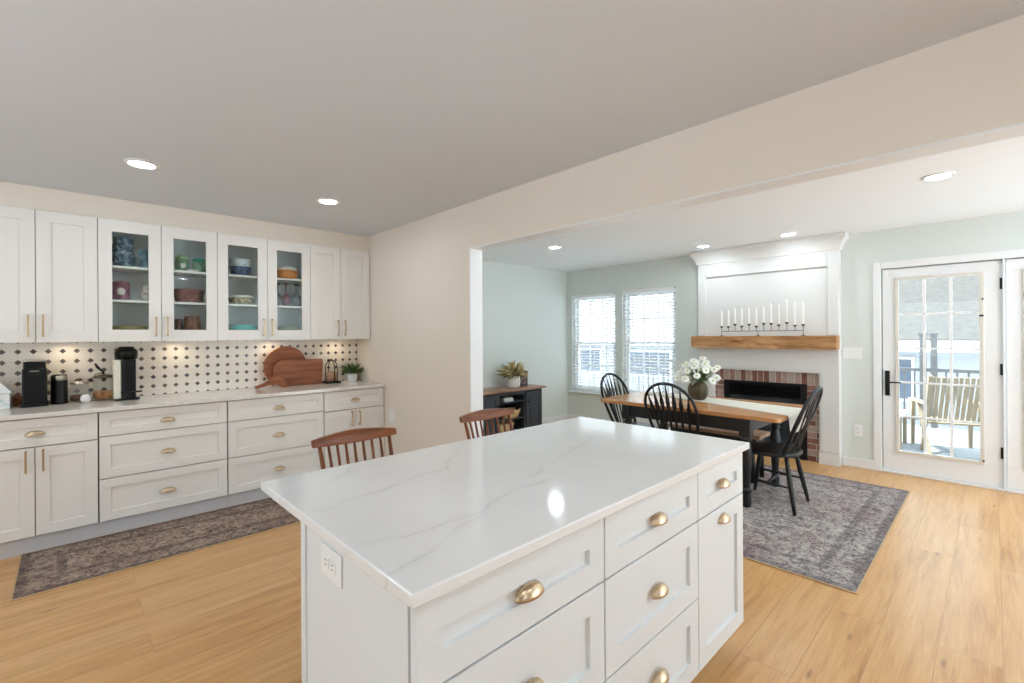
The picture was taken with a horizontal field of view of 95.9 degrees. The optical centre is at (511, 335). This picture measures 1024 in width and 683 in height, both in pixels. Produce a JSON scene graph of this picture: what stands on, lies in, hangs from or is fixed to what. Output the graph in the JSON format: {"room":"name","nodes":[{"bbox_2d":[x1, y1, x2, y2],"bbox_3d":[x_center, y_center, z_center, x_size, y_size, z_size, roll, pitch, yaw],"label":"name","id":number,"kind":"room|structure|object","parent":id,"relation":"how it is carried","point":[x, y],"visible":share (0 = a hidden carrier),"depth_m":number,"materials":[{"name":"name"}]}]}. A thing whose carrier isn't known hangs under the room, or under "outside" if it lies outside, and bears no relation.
{"room":"kitchen","nodes":[
{"label":"kitchen","id":0,"kind":"room"},
{"bbox_2d":[310,245,369,339],"bbox_3d":[-1.839,-0.421,4.814,0.617,0.926,0.359,0,0,-44],"label":"upper cabinet","id":1,"kind":"object","parent":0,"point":[339,278],"visible":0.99,"depth_m":4.69,"materials":[{"name":"white paint"}]},
{"bbox_2d":[0,0,1023,271],"bbox_3d":[0.495,-1.117,2.026,8.630,0.147,7.930,0,0,-44],"label":"ceiling","id":2,"kind":"structure","parent":0,"point":[398,113],"depth_m":2.10,"materials":[{"name":"white paint"}]},
{"bbox_2d":[123,158,159,169],"bbox_3d":[-2.271,-1.047,2.831,0.176,0.010,0.176,0,0,-44],"label":"recessed light","id":3,"kind":"object","parent":2,"relation":"in","point":[138,163],"visible":1,"depth_m":2.82,"materials":[{"name":"white paint"}]},
{"bbox_2d":[316,198,339,204],"bbox_3d":[-1.448,-1.053,3.634,0.176,0.010,0.176,0,0,-44],"label":"recessed light","id":4,"kind":"object","parent":2,"relation":"in","point":[329,201],"visible":1,"depth_m":3.63,"materials":[{"name":"white paint"}]},
{"bbox_2d":[921,171,955,180],"bbox_3d":[2.830,-1.053,3.067,0.176,0.010,0.176,0,0,-44],"label":"recessed light","id":5,"kind":"object","parent":2,"relation":"in","point":[941,175],"visible":1,"depth_m":3.06,"materials":[{"name":"white paint"}]},
{"bbox_2d":[0,454,1023,682],"bbox_3d":[0.512,1.457,2.026,8.630,0.120,7.930,0,0,-44],"label":"floor","id":6,"kind":"structure","parent":0,"point":[941,600],"depth_m":2.30,"materials":[{"name":"brown wood"}]},
{"bbox_2d":[0,413,98,559],"bbox_3d":[-3.298,0.979,3.208,0.614,0.884,0.653,0,0,-44],"label":"base cabinet","id":7,"kind":"object","parent":6,"relation":"on","point":[49,465],"visible":1,"depth_m":3.04,"materials":[{"name":"beige paint"}]},
{"bbox_2d":[10,497,300,601],"bbox_3d":[-2.109,1.409,3.484,2.235,0.008,0.728,0,0,-44],"label":"runner rug","id":8,"kind":"object","parent":6,"relation":"on","point":[38,572],"visible":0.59,"depth_m":3.09,"materials":[{"name":"fabric"}]},
{"bbox_2d":[98,401,226,535],"bbox_3d":[-2.796,0.976,3.694,0.782,0.884,0.647,0,0,-44],"label":"base cabinet","id":9,"kind":"object","parent":6,"relation":"on","point":[156,464],"visible":1,"depth_m":3.45,"materials":[{"name":"beige paint"}]},
{"bbox_2d":[227,392,323,506],"bbox_3d":[-2.232,0.972,4.235,0.780,0.884,0.647,0,0,-44],"label":"base cabinet","id":10,"kind":"object","parent":6,"relation":"on","point":[269,438],"visible":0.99,"depth_m":3.97,"materials":[{"name":"beige paint"}]},
{"bbox_2d":[323,387,383,467],"bbox_3d":[-1.727,0.969,4.715,0.611,0.884,0.653,0,0,-44],"label":"base cabinet","id":11,"kind":"object","parent":6,"relation":"on","point":[344,410],"visible":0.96,"depth_m":4.48,"materials":[{"name":"beige paint"}]},
{"bbox_2d":[0,380,384,420],"bbox_3d":[-2.806,0.518,3.688,3.590,0.030,0.645,0,0,-44],"label":"countertop","id":12,"kind":"structure","parent":11,"relation":"on","point":[161,400],"depth_m":3.64,"materials":[{"name":"white stone"}]},
{"bbox_2d":[0,380,13,408],"bbox_3d":[-3.574,0.405,3.193,0.169,0.205,0.156,0,0,-44],"label":"cookie jar","id":13,"kind":"object","parent":12,"relation":"on","point":[6,392],"visible":1,"depth_m":3.18,"materials":[{"name":"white ceramic"}]},
{"bbox_2d":[12,395,21,405],"bbox_3d":[-3.565,0.468,3.322,0.063,0.080,0.056,0,0,-44],"label":"wooden ornament","id":14,"kind":"object","parent":12,"relation":"on","point":[16,399],"visible":0.87,"depth_m":3.31,"materials":[{"name":"brown wood"}]},
{"bbox_2d":[20,359,48,407],"bbox_3d":[-3.426,0.340,3.315,0.140,0.334,0.170,0,0,-44],"label":"coffee machine","id":15,"kind":"object","parent":12,"relation":"on","point":[34,371],"visible":1,"depth_m":3.26,"materials":[{"name":"black plastic"}]},
{"bbox_2d":[50,374,68,404],"bbox_3d":[-3.360,0.399,3.426,0.100,0.215,0.100,0,0,-44],"label":"milk frother","id":16,"kind":"object","parent":12,"relation":"on","point":[58,383],"visible":1,"depth_m":3.39,"materials":[{"name":"black plastic"}]},
{"bbox_2d":[70,378,89,400],"bbox_3d":[-3.307,0.417,3.532,0.120,0.178,0.120,0,0,-44],"label":"glass jar","id":17,"kind":"object","parent":12,"relation":"on","point":[79,382],"visible":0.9,"depth_m":3.49,"materials":[{"name":"brown"}]},
{"bbox_2d":[80,394,90,402],"bbox_3d":[-3.218,0.474,3.484,0.064,0.062,0.066,0,0,-44],"label":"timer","id":18,"kind":"object","parent":12,"relation":"on","point":[84,398],"visible":1,"depth_m":3.46,"materials":[{"name":"white plastic"}]},
{"bbox_2d":[91,363,112,398],"bbox_3d":[-3.208,0.361,3.625,0.146,0.290,0.140,0,0,-44],"label":"glass jar","id":19,"kind":"object","parent":12,"relation":"on","point":[101,394],"visible":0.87,"depth_m":3.58,"materials":[{"name":"clear glass"}]},
{"bbox_2d":[112,347,141,400],"bbox_3d":[-3.038,0.297,3.644,0.167,0.415,0.271,0,0,-44],"label":"coffee machine","id":20,"kind":"object","parent":12,"relation":"on","point":[124,366],"visible":1,"depth_m":3.59,"materials":[{"name":"black plastic"}]},
{"bbox_2d":[255,376,286,388],"bbox_3d":[-2.268,0.443,4.352,0.275,0.112,0.027,0,0,-44],"label":"paddle","id":21,"kind":"object","parent":12,"relation":"on","point":[277,380],"visible":1,"depth_m":4.37,"materials":[{"name":"brown wood"}]},
{"bbox_2d":[263,346,304,379],"bbox_3d":[-2.232,0.302,4.548,0.396,0.392,0.081,0,0,-44],"label":"cutting board","id":22,"kind":"object","parent":12,"relation":"on","point":[285,352],"visible":0.54,"depth_m":4.48,"materials":[{"name":"brown wood"}]},
{"bbox_2d":[273,359,322,385],"bbox_3d":[-2.126,0.369,4.597,0.470,0.257,0.053,0,0,-44],"label":"cutting board","id":23,"kind":"object","parent":12,"relation":"on","point":[301,371],"visible":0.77,"depth_m":4.60,"materials":[{"name":"brown wood"}]},
{"bbox_2d":[322,359,340,383],"bbox_3d":[-1.887,0.371,4.824,0.148,0.252,0.132,0,0,-44],"label":"lantern","id":24,"kind":"object","parent":12,"relation":"on","point":[330,376],"visible":1,"depth_m":4.78,"materials":[{"name":"black metal"}]},
{"bbox_2d":[326,371,336,381],"bbox_3d":[-1.887,0.429,4.824,0.104,0.098,0.104,0,0,-44],"label":"candle","id":25,"kind":"object","parent":24,"relation":"on","point":[331,376],"depth_m":4.78,"materials":[{"name":"brown wax"}]},
{"bbox_2d":[340,362,365,381],"bbox_3d":[-1.719,0.383,4.986,0.281,0.225,0.300,0,0,-29],"label":"potted plant","id":26,"kind":"object","parent":12,"relation":"on","point":[352,371],"visible":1,"depth_m":4.95,"materials":[{"name":"green plant"}]},
{"bbox_2d":[311,427,396,469],"bbox_3d":[-0.571,0.916,1.938,0.410,0.979,0.452,0,0,-44],"label":"counter stool","id":27,"kind":"object","parent":6,"relation":"on","point":[345,437],"visible":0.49,"depth_m":2.07,"materials":[{"name":"brown wood"}]},
{"bbox_2d":[301,518,604,682],"bbox_3d":[-0.157,0.959,1.315,0.638,0.884,0.620,0,0,-44],"label":"base cabinet","id":28,"kind":"object","parent":6,"relation":"on","point":[537,617],"depth_m":1.11,"materials":[{"name":"grey"}]},
{"bbox_2d":[321,541,342,588],"bbox_3d":[-0.460,0.581,1.170,0.009,0.078,0.125,0,0,-44],"label":"wall outlet","id":29,"kind":"object","parent":28,"relation":"attached to","point":[331,561],"visible":1,"depth_m":1.16,"materials":[{"name":"white plastic"}]},
{"bbox_2d":[324,555,335,575],"bbox_3d":[-0.461,0.581,1.168,0.002,0.029,0.073,0,0,-44],"label":"receptacle","id":30,"kind":"object","parent":29,"relation":"attached to","point":[329,560],"depth_m":1.17,"materials":[{"name":"white plastic"}]},
{"bbox_2d":[459,408,514,439],"bbox_3d":[-0.009,0.912,2.477,0.410,0.979,0.452,0,0,-44],"label":"counter stool","id":31,"kind":"object","parent":6,"relation":"on","point":[484,414],"visible":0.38,"depth_m":2.61,"materials":[{"name":"brown wood"}]},
{"bbox_2d":[483,384,545,435],"bbox_3d":[-0.111,1.063,6.318,1.285,0.674,0.446,0,0,-44],"label":"sideboard","id":32,"kind":"object","parent":6,"relation":"on","point":[528,399],"visible":0.43,"depth_m":6.36,"materials":[{"name":"brown wood"}]},
{"bbox_2d":[500,421,513,432],"bbox_3d":[-0.115,1.247,6.255,0.326,0.130,0.246,0,0,-44],"label":"wicker basket","id":33,"kind":"object","parent":32,"relation":"on","point":[506,422],"visible":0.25,"depth_m":6.15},
{"bbox_2d":[501,407,519,418],"bbox_3d":[-0.037,1.069,6.331,0.350,0.115,0.262,0,0,-44],"label":"wicker basket","id":34,"kind":"object","parent":32,"relation":"on","point":[516,412],"visible":0.54,"depth_m":6.26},
{"bbox_2d":[500,399,522,404],"bbox_3d":[-0.132,0.901,6.327,0.449,0.016,0.360,0,0,-44],"label":"shelf","id":35,"kind":"object","parent":32,"relation":"attached to","point":[514,400],"depth_m":6.31,"materials":[{"name":"grey paint"}]},
{"bbox_2d":[500,416,522,421],"bbox_3d":[-0.130,1.134,6.327,0.449,0.016,0.360,0,0,-44],"label":"shelf","id":36,"kind":"object","parent":32,"relation":"attached to","point":[519,417],"depth_m":6.27,"materials":[{"name":"grey paint"}]},
{"bbox_2d":[497,360,528,387],"bbox_3d":[0.026,0.530,6.397,0.579,0.390,0.407,0,0,-44],"label":"potted plant","id":37,"kind":"object","parent":32,"relation":"on","point":[512,378],"visible":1,"depth_m":6.34,"materials":[{"name":"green plant"}]},
{"bbox_2d":[520,371,527,385],"bbox_3d":[0.150,0.617,6.635,0.143,0.214,0.062,0,0,-29],"label":"picture frame","id":38,"kind":"object","parent":32,"relation":"on","point":[524,379],"visible":0.58,"depth_m":6.62,"materials":[{"name":"black paint"}]},
{"bbox_2d":[520,374,526,384],"bbox_3d":[0.165,0.618,6.609,0.115,0.177,0.001,0,0,-30],"label":"print","id":39,"kind":"object","parent":38,"relation":"attached to","point":[523,380],"depth_m":6.61},
{"bbox_2d":[603,474,698,682],"bbox_3d":[0.301,0.956,1.740,0.606,0.884,0.600,0,0,-44],"label":"base cabinet","id":40,"kind":"object","parent":6,"relation":"on","point":[650,580],"visible":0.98,"depth_m":1.53,"materials":[{"name":"grey"}]},
{"bbox_2d":[261,417,748,608],"bbox_3d":[0.109,0.499,1.804,1.730,0.029,0.947,0,0,-44],"label":"countertop","id":41,"kind":"structure","parent":40,"relation":"on","point":[425,524],"depth_m":1.42,"materials":[{"name":"white stone"}]},
{"bbox_2d":[696,452,742,671],"bbox_3d":[0.685,0.953,2.108,0.451,0.884,0.600,0,0,-44],"label":"base cabinet","id":42,"kind":"object","parent":6,"relation":"on","point":[719,486],"visible":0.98,"depth_m":1.90,"materials":[{"name":"grey"}]},
{"bbox_2d":[689,231,849,466],"bbox_3d":[3.023,0.161,5.478,0.634,2.439,1.639,0,0,-44],"label":"fireplace","id":43,"kind":"object","parent":6,"relation":"on","point":[771,366],"visible":0.79,"depth_m":5.21,"materials":[{"name":"white paint"}]},
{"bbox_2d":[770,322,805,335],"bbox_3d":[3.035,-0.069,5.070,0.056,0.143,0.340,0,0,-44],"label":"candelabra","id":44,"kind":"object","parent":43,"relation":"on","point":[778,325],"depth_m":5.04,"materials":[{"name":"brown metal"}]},
{"bbox_2d":[743,463,910,594],"bbox_3d":[1.597,1.385,4.383,2.300,0.008,3.110,0,0,-44],"label":"area rug","id":45,"kind":"object","parent":6,"relation":"on","point":[834,539],"visible":0.41,"depth_m":3.32,"materials":[{"name":"fabric"}]},
{"bbox_2d":[600,373,658,428],"bbox_3d":[1.236,0.894,4.800,0.493,0.983,0.561,0,0,-44],"label":"dining chair","id":46,"kind":"object","parent":45,"relation":"on","point":[609,392],"visible":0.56,"depth_m":4.88,"materials":[{"name":"black paint"}]},
{"bbox_2d":[644,382,698,434],"bbox_3d":[1.509,0.893,4.150,0.561,0.983,0.493,0,0,-44],"label":"dining chair","id":47,"kind":"object","parent":45,"relation":"on","point":[689,397],"visible":0.54,"depth_m":3.99,"materials":[{"name":"black paint"}]},
{"bbox_2d":[601,391,809,507],"bbox_3d":[1.767,1.004,4.360,0.913,0.751,1.633,0,0,-44],"label":"dining table","id":48,"kind":"object","parent":45,"relation":"on","point":[745,421],"visible":0.55,"depth_m":3.95,"materials":[{"name":"brown wood"}]},
{"bbox_2d":[649,392,805,431],"bbox_3d":[1.951,0.703,4.395,0.455,0.158,1.622,0,0,-29],"label":"table runner","id":49,"kind":"object","parent":48,"relation":"on","point":[792,413],"visible":0.66,"depth_m":4.03,"materials":[{"name":"fabric"}]},
{"bbox_2d":[688,381,708,399],"bbox_3d":[1.813,0.538,4.499,0.188,0.172,0.192,0,0,-44],"label":"vase","id":50,"kind":"object","parent":49,"relation":"on","point":[698,390],"visible":0.9,"depth_m":4.43,"materials":[{"name":"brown ceramic"}]},
{"bbox_2d":[666,366,697,384],"bbox_3d":[1.665,0.384,4.503,0.279,0.168,0.479,0,0,11],"label":"flowers","id":51,"kind":"object","parent":50,"relation":"in","point":[667,366],"visible":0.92,"depth_m":4.47,"materials":[{"name":"white plant"}]},
{"bbox_2d":[680,368,712,381],"bbox_3d":[1.819,0.383,4.494,0.326,0.155,0.321,0,0,-44],"label":"foliage","id":52,"kind":"object","parent":50,"relation":"in","point":[700,371],"visible":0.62,"depth_m":4.45,"materials":[{"name":"green plant"}]},
{"bbox_2d":[667,422,769,482],"bbox_3d":[2.065,1.155,4.674,0.320,0.447,0.930,0,0,-44],"label":"bench","id":53,"kind":"object","parent":45,"relation":"on","point":[758,435],"visible":0.32,"depth_m":4.47,"materials":[{"name":"brown wood"}]},
{"bbox_2d":[741,386,822,515],"bbox_3d":[2.205,0.888,3.778,0.561,0.983,0.493,0,0,44],"label":"dining chair","id":54,"kind":"object","parent":45,"relation":"on","point":[760,448],"visible":0.96,"depth_m":3.66,"materials":[{"name":"black paint"}]},
{"bbox_2d":[506,376,519,387],"bbox_3d":[0.018,0.643,6.400,0.197,0.164,0.189,0,0,-44],"label":"pot","id":55,"kind":"object","parent":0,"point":[511,381],"depth_m":6.32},
{"bbox_2d":[482,260,567,418],"bbox_3d":[-0.441,0.183,6.467,3.545,2.440,0.212,0,0,-44],"label":"wall","id":56,"kind":"structure","parent":0,"point":[524,308],"depth_m":6.99,"materials":[{"name":"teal paint"}]},
{"bbox_2d":[542,414,567,423],"bbox_3d":[-0.331,1.355,6.407,3.481,0.095,0.016,0,0,-44],"label":"baseboard","id":57,"kind":"structure","parent":56,"relation":"attached to","point":[561,417],"depth_m":7.36,"materials":[{"name":"white paint"}]},
{"bbox_2d":[357,15,1023,456],"bbox_3d":[0.951,0.160,2.455,0.125,2.467,7.630,0,0,-44],"label":"wall","id":58,"kind":"structure","parent":0,"point":[418,345],"depth_m":2.54,"materials":[{"name":"beige paint"}]},
{"bbox_2d":[0,181,367,251],"bbox_3d":[-3.348,-0.961,3.428,4.721,0.166,0.284,0,0,-44],"label":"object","id":59,"kind":"structure","parent":58,"relation":"attached to","point":[11,194],"depth_m":3.73,"materials":[{"name":"beige paint"}]},
{"bbox_2d":[469,122,1023,438],"bbox_3d":[1.651,0.337,1.726,0.127,2.105,5.609,0,0,-44],"label":"trim","id":60,"kind":"structure","parent":58,"relation":"attached to","point":[1012,131],"depth_m":2.44,"materials":[{"name":"white paint"}]},
{"bbox_2d":[567,211,1023,468],"bbox_3d":[3.564,0.157,4.961,0.150,2.440,7.930,0,0,-44],"label":"wall","id":61,"kind":"structure","parent":0,"point":[1000,232],"depth_m":4.84,"materials":[{"name":"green paint"}]},
{"bbox_2d":[569,296,615,395],"bbox_3d":[1.297,0.139,7.263,0.175,1.562,0.897,0,0,-44],"label":"window","id":62,"kind":"structure","parent":61,"relation":"in","point":[609,297],"depth_m":7.38,"materials":[{"name":"white paint"}]},
{"bbox_2d":[572,293,615,393],"bbox_3d":[1.282,0.124,7.248,0.058,1.528,0.823,0,0,-44],"label":"window blind","id":63,"kind":"object","parent":62,"relation":"attached to","point":[603,294],"visible":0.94,"depth_m":7.24,"materials":[{"name":"white"}]},
{"bbox_2d":[624,290,676,393],"bbox_3d":[1.956,0.127,6.576,0.175,1.577,0.904,0,0,-44],"label":"window","id":64,"kind":"structure","parent":61,"relation":"in","point":[672,290],"depth_m":6.70,"materials":[{"name":"white paint"}]},
{"bbox_2d":[622,286,676,392],"bbox_3d":[1.940,0.112,6.561,0.058,1.543,0.830,0,0,-44],"label":"window blind","id":65,"kind":"object","parent":64,"relation":"attached to","point":[665,289],"visible":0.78,"depth_m":6.56,"materials":[{"name":"white"}]},
{"bbox_2d":[843,347,861,358],"bbox_3d":[3.569,0.187,4.841,0.008,0.118,0.165,0,0,-44],"label":"light switch","id":66,"kind":"object","parent":61,"relation":"attached to","point":[848,352],"visible":1,"depth_m":4.84,"materials":[{"name":"white plastic"}]},
{"bbox_2d":[854,424,862,436],"bbox_3d":[3.607,0.992,4.807,0.009,0.118,0.075,0,0,-44],"label":"wall outlet","id":67,"kind":"object","parent":61,"relation":"attached to","point":[858,429],"visible":1,"depth_m":4.80,"materials":[{"name":"white plastic"}]},
{"bbox_2d":[882,260,1002,486],"bbox_3d":[4.035,0.344,4.366,0.120,2.010,0.833,0,0,-44],"label":"door","id":68,"kind":"structure","parent":61,"relation":"in","point":[986,471],"depth_m":4.32,"materials":[{"name":"white paint"}]},
{"bbox_2d":[873,249,1023,493],"bbox_3d":[4.371,0.314,4.088,0.134,2.115,1.845,0,0,-44],"label":"trim","id":69,"kind":"structure","parent":61,"relation":"attached to","point":[877,381],"depth_m":4.44,"materials":[{"name":"white paint"}]},
{"bbox_2d":[1006,258,1023,490],"bbox_3d":[4.652,0.340,3.765,0.060,2.010,0.842,0,0,-44],"label":"door","id":70,"kind":"structure","parent":61,"relation":"in","point":[1014,268],"depth_m":4.02,"materials":[{"name":"white paint"}]},
{"bbox_2d":[842,456,873,469],"bbox_3d":[3.602,1.329,4.808,0.016,0.095,0.263,0,0,-44],"label":"baseboard","id":71,"kind":"structure","parent":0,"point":[848,461],"depth_m":4.80,"materials":[{"name":"white paint"}]},
{"bbox_3d":[-3.523,0.189,3.555,4.932,2.467,0.150,0,0,-44],"label":"wall","id":72,"kind":"structure","parent":0,"visible":0},
{"bbox_2d":[0,205,97,342],"bbox_3d":[-3.430,-0.411,3.289,0.703,0.926,0.359,0,0,-44],"label":"upper cabinet","id":73,"kind":"object","parent":72,"relation":"attached to","point":[49,260],"visible":1,"depth_m":3.24,"materials":[{"name":"white paint"}]},
{"bbox_2d":[97,218,217,341],"bbox_3d":[-2.900,-0.414,3.797,0.761,0.926,0.359,0,0,-44],"label":"upper cabinet","id":74,"kind":"object","parent":72,"relation":"attached to","point":[163,244],"visible":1,"depth_m":3.73,"materials":[{"name":"white"}]},
{"bbox_2d":[112,281,129,299],"bbox_3d":[-3.072,-0.350,3.623,0.116,0.152,0.118,0,0,-44],"label":"tin canister","id":75,"kind":"object","parent":74,"relation":"on","point":[120,289],"visible":0.84,"depth_m":3.58,"materials":[{"name":"purple metal"}]},
{"bbox_2d":[112,237,134,266],"bbox_3d":[-3.071,-0.648,3.649,0.144,0.230,0.176,0,0,-44],"label":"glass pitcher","id":76,"kind":"object","parent":74,"relation":"on","point":[123,254],"visible":0.88,"depth_m":3.59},
{"bbox_2d":[112,326,148,329],"bbox_3d":[-3.028,-0.021,3.664,0.230,0.104,0.230,0,0,-44],"label":"serving dish","id":77,"kind":"object","parent":74,"relation":"in","point":[113,327],"visible":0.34,"depth_m":3.58,"materials":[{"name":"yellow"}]},
{"bbox_2d":[138,249,147,267],"bbox_3d":[-2.967,-0.610,3.726,0.076,0.152,0.076,0,0,-44],"label":"tumbler","id":78,"kind":"object","parent":74,"relation":"on","point":[143,254],"visible":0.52,"depth_m":3.70,"materials":[{"name":"blue glass"}]},
{"bbox_2d":[140,286,148,300],"bbox_3d":[-2.957,-0.338,3.734,0.080,0.128,0.080,0,0,-44],"label":"jar","id":79,"kind":"object","parent":74,"relation":"on","point":[144,293],"visible":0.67,"depth_m":3.70,"materials":[{"name":"ceramic"}]},
{"bbox_2d":[112,265,205,277],"bbox_3d":[-2.920,-0.525,3.817,0.726,0.018,0.286,0,0,-44],"label":"shelf","id":80,"kind":"object","parent":74,"relation":"attached to","point":[116,270],"depth_m":3.79,"materials":[{"name":"white paint"}]},
{"bbox_2d":[112,299,205,306],"bbox_3d":[-2.918,-0.265,3.817,0.726,0.018,0.286,0,0,-44],"label":"shelf","id":81,"kind":"object","parent":74,"relation":"attached to","point":[115,302],"depth_m":3.80,"materials":[{"name":"white paint"}]},
{"bbox_2d":[174,319,182,329],"bbox_3d":[-2.861,-0.054,3.949,0.080,0.168,0.080,0,0,-44],"label":"mug","id":82,"kind":"object","parent":74,"relation":"in","point":[175,320],"visible":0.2,"depth_m":3.92,"materials":[{"name":"brown"}]},
{"bbox_2d":[175,254,188,270],"bbox_3d":[-2.786,-0.609,3.898,0.100,0.148,0.102,0,0,-44],"label":"canister","id":83,"kind":"object","parent":74,"relation":"on","point":[181,262],"visible":0.86,"depth_m":3.86,"materials":[{"name":"green"}]},
{"bbox_2d":[174,289,204,302],"bbox_3d":[-2.752,-0.331,3.930,0.236,0.110,0.236,0,0,-44],"label":"casserole","id":84,"kind":"object","parent":74,"relation":"on","point":[180,295],"visible":0.86,"depth_m":3.85,"materials":[{"name":"ceramic"}]},
{"bbox_2d":[177,316,201,329],"bbox_3d":[-2.740,-0.068,3.947,0.154,0.195,0.140,0,0,-5],"label":"mug","id":85,"kind":"object","parent":74,"relation":"in","point":[190,322],"visible":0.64,"depth_m":3.90,"materials":[{"name":"ceramic"}]},
{"bbox_2d":[193,258,205,271],"bbox_3d":[-2.698,-0.602,3.983,0.096,0.132,0.096,0,0,-44],"label":"canister","id":86,"kind":"object","parent":74,"relation":"on","point":[199,264],"visible":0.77,"depth_m":3.95,"materials":[{"name":"teal"}]},
{"bbox_2d":[0,339,356,402],"bbox_3d":[-3.022,0.278,3.926,3.569,0.453,0.007,0,0,-44],"label":"backsplash","id":87,"kind":"structure","parent":72,"relation":"attached to","point":[162,367],"depth_m":4.00,"materials":[{"name":"tile"}]},
{"bbox_2d":[217,233,310,340],"bbox_3d":[-2.343,-0.418,4.330,0.777,0.926,0.359,0,0,-44],"label":"upper cabinet","id":88,"kind":"object","parent":72,"relation":"attached to","point":[265,255],"visible":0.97,"depth_m":4.29,"materials":[{"name":"white"}]},
{"bbox_2d":[229,266,250,274],"bbox_3d":[-2.472,-0.578,4.200,0.176,0.082,0.176,0,0,-44],"label":"mixing bowl","id":89,"kind":"object","parent":88,"relation":"on","point":[238,270],"visible":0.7,"depth_m":4.14,"materials":[{"name":"ceramic"}]},
{"bbox_2d":[229,258,250,266],"bbox_3d":[-2.473,-0.620,4.200,0.172,0.142,0.172,0,0,-44],"label":"mixing bowl","id":90,"kind":"object","parent":89,"relation":"on","point":[233,261],"visible":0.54,"depth_m":4.13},
{"bbox_2d":[228,295,254,304],"bbox_3d":[-2.462,-0.324,4.208,0.216,0.092,0.216,0,0,-44],"label":"casserole","id":91,"kind":"object","parent":88,"relation":"on","point":[234,299],"visible":0.92,"depth_m":4.13,"materials":[{"name":"white ceramic"}]},
{"bbox_2d":[228,324,257,329],"bbox_3d":[-2.454,-0.034,4.214,0.236,0.123,0.236,0,0,-44],"label":"casserole","id":92,"kind":"object","parent":88,"relation":"in","point":[235,326],"visible":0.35,"depth_m":4.12,"materials":[{"name":"teal"}]},
{"bbox_2d":[228,274,300,283],"bbox_3d":[-2.363,-0.529,4.350,0.742,0.018,0.286,0,0,-44],"label":"shelf","id":93,"kind":"object","parent":88,"relation":"attached to","point":[232,278],"depth_m":4.33,"materials":[{"name":"white paint"}]},
{"bbox_2d":[228,304,300,309],"bbox_3d":[-2.361,-0.269,4.350,0.742,0.018,0.286,0,0,-44],"label":"shelf","id":94,"kind":"object","parent":88,"relation":"attached to","point":[230,306],"depth_m":4.33,"materials":[{"name":"white paint"}]},
{"bbox_2d":[277,283,282,305],"bbox_3d":[-2.222,-0.388,4.384,0.078,0.218,0.078,0,0,-44],"label":"wine glass","id":95,"kind":"object","parent":88,"relation":"on","point":[279,297],"visible":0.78,"depth_m":4.36,"materials":[{"name":"grey"}]},
{"bbox_2d":[277,293,282,305],"bbox_3d":[-2.221,-0.340,4.384,0.078,0.122,0.078,0,0,-44],"label":"bowl","id":96,"kind":"object","parent":95,"relation":"on","point":[279,298],"depth_m":4.36,"materials":[{"name":"clear glass"}]},
{"bbox_2d":[282,283,289,305],"bbox_3d":[-2.179,-0.388,4.452,0.078,0.218,0.078,0,0,-44],"label":"wine glass","id":97,"kind":"object","parent":88,"relation":"on","point":[286,299],"visible":0.92,"depth_m":4.42,"materials":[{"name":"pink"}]},
{"bbox_2d":[282,294,289,305],"bbox_3d":[-2.179,-0.340,4.452,0.078,0.122,0.078,0,0,-44],"label":"bowl","id":98,"kind":"object","parent":97,"relation":"on","point":[286,299],"depth_m":4.42,"materials":[{"name":"glass"}]},
{"bbox_2d":[277,266,297,278],"bbox_3d":[-2.188,-0.606,4.473,0.216,0.133,0.216,0,0,-44],"label":"casserole","id":99,"kind":"object","parent":88,"relation":"on","point":[290,272],"visible":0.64,"depth_m":4.39,"materials":[{"name":"orange"}]},
{"bbox_2d":[277,326,300,329],"bbox_3d":[-2.176,-0.029,4.480,0.230,0.109,0.230,0,0,-44],"label":"casserole","id":100,"kind":"object","parent":88,"relation":"in","point":[281,327],"visible":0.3,"depth_m":4.38,"materials":[{"name":"green"}]},
{"bbox_2d":[292,284,299,305],"bbox_3d":[-2.104,-0.389,4.496,0.078,0.218,0.078,0,0,-44],"label":"wine glass","id":101,"kind":"object","parent":88,"relation":"on","point":[295,299],"visible":0.94,"depth_m":4.47,"materials":[{"name":"grey"}]},
{"bbox_2d":[292,294,299,305],"bbox_3d":[-2.104,-0.341,4.496,0.078,0.122,0.078,0,0,-44],"label":"bowl","id":102,"kind":"object","parent":101,"relation":"on","point":[295,299],"depth_m":4.47,"materials":[{"name":"clear glass"}]},
{"label":"outside","id":103,"kind":"structure","parent":0,"visible":0},
{"bbox_3d":[16.962,2.490,30.102,53.870,0.200,100.000,0,0,-44],"label":"ground","id":104,"kind":"structure","parent":103,"visible":0},
{"bbox_2d":[579,294,673,392],"bbox_3d":[6.985,0.279,20.134,7.950,4.350,7.600,0,0,-44],"label":"house","id":105,"kind":"structure","parent":104,"relation":"on","point":[660,372],"depth_m":18.45,"materials":[{"name":"grey"}]},
{"bbox_2d":[899,275,979,430],"bbox_3d":[13.975,0.284,12.844,7.950,4.250,11.800,0,0,-44],"label":"house","id":106,"kind":"structure","parent":104,"relation":"on","point":[965,289],"depth_m":11.77,"materials":[{"name":"grey"}]},
{"bbox_2d":[902,423,979,460],"bbox_3d":[4.764,1.969,6.633,3.840,1.000,9.000,0,0,-44],"label":"deck","id":107,"kind":"object","parent":104,"relation":"on","point":[939,438],"depth_m":6.28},
{"bbox_2d":[634,333,979,427],"bbox_3d":[6.077,0.715,7.900,0.120,1.490,9.000,0,0,-44],"label":"deck railing","id":108,"kind":"object","parent":107,"relation":"on","point":[933,369],"visible":0.14,"depth_m":7.35,"materials":[{"name":"grey"}]},
{"bbox_2d":[899,409,908,449],"bbox_3d":[4.999,1.242,6.282,0.560,0.450,0.560,0,0,-44],"label":"table","id":109,"kind":"object","parent":107,"relation":"on","point":[902,412],"visible":0.33,"depth_m":6.25,"materials":[{"name":"white"}]},
{"bbox_2d":[908,374,979,453],"bbox_3d":[5.531,0.978,5.829,0.640,1.006,0.849,0,0,28],"label":"deck chair","id":110,"kind":"object","parent":107,"relation":"on","point":[973,407],"visible":0.52,"depth_m":5.63,"materials":[{"name":"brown wood"}]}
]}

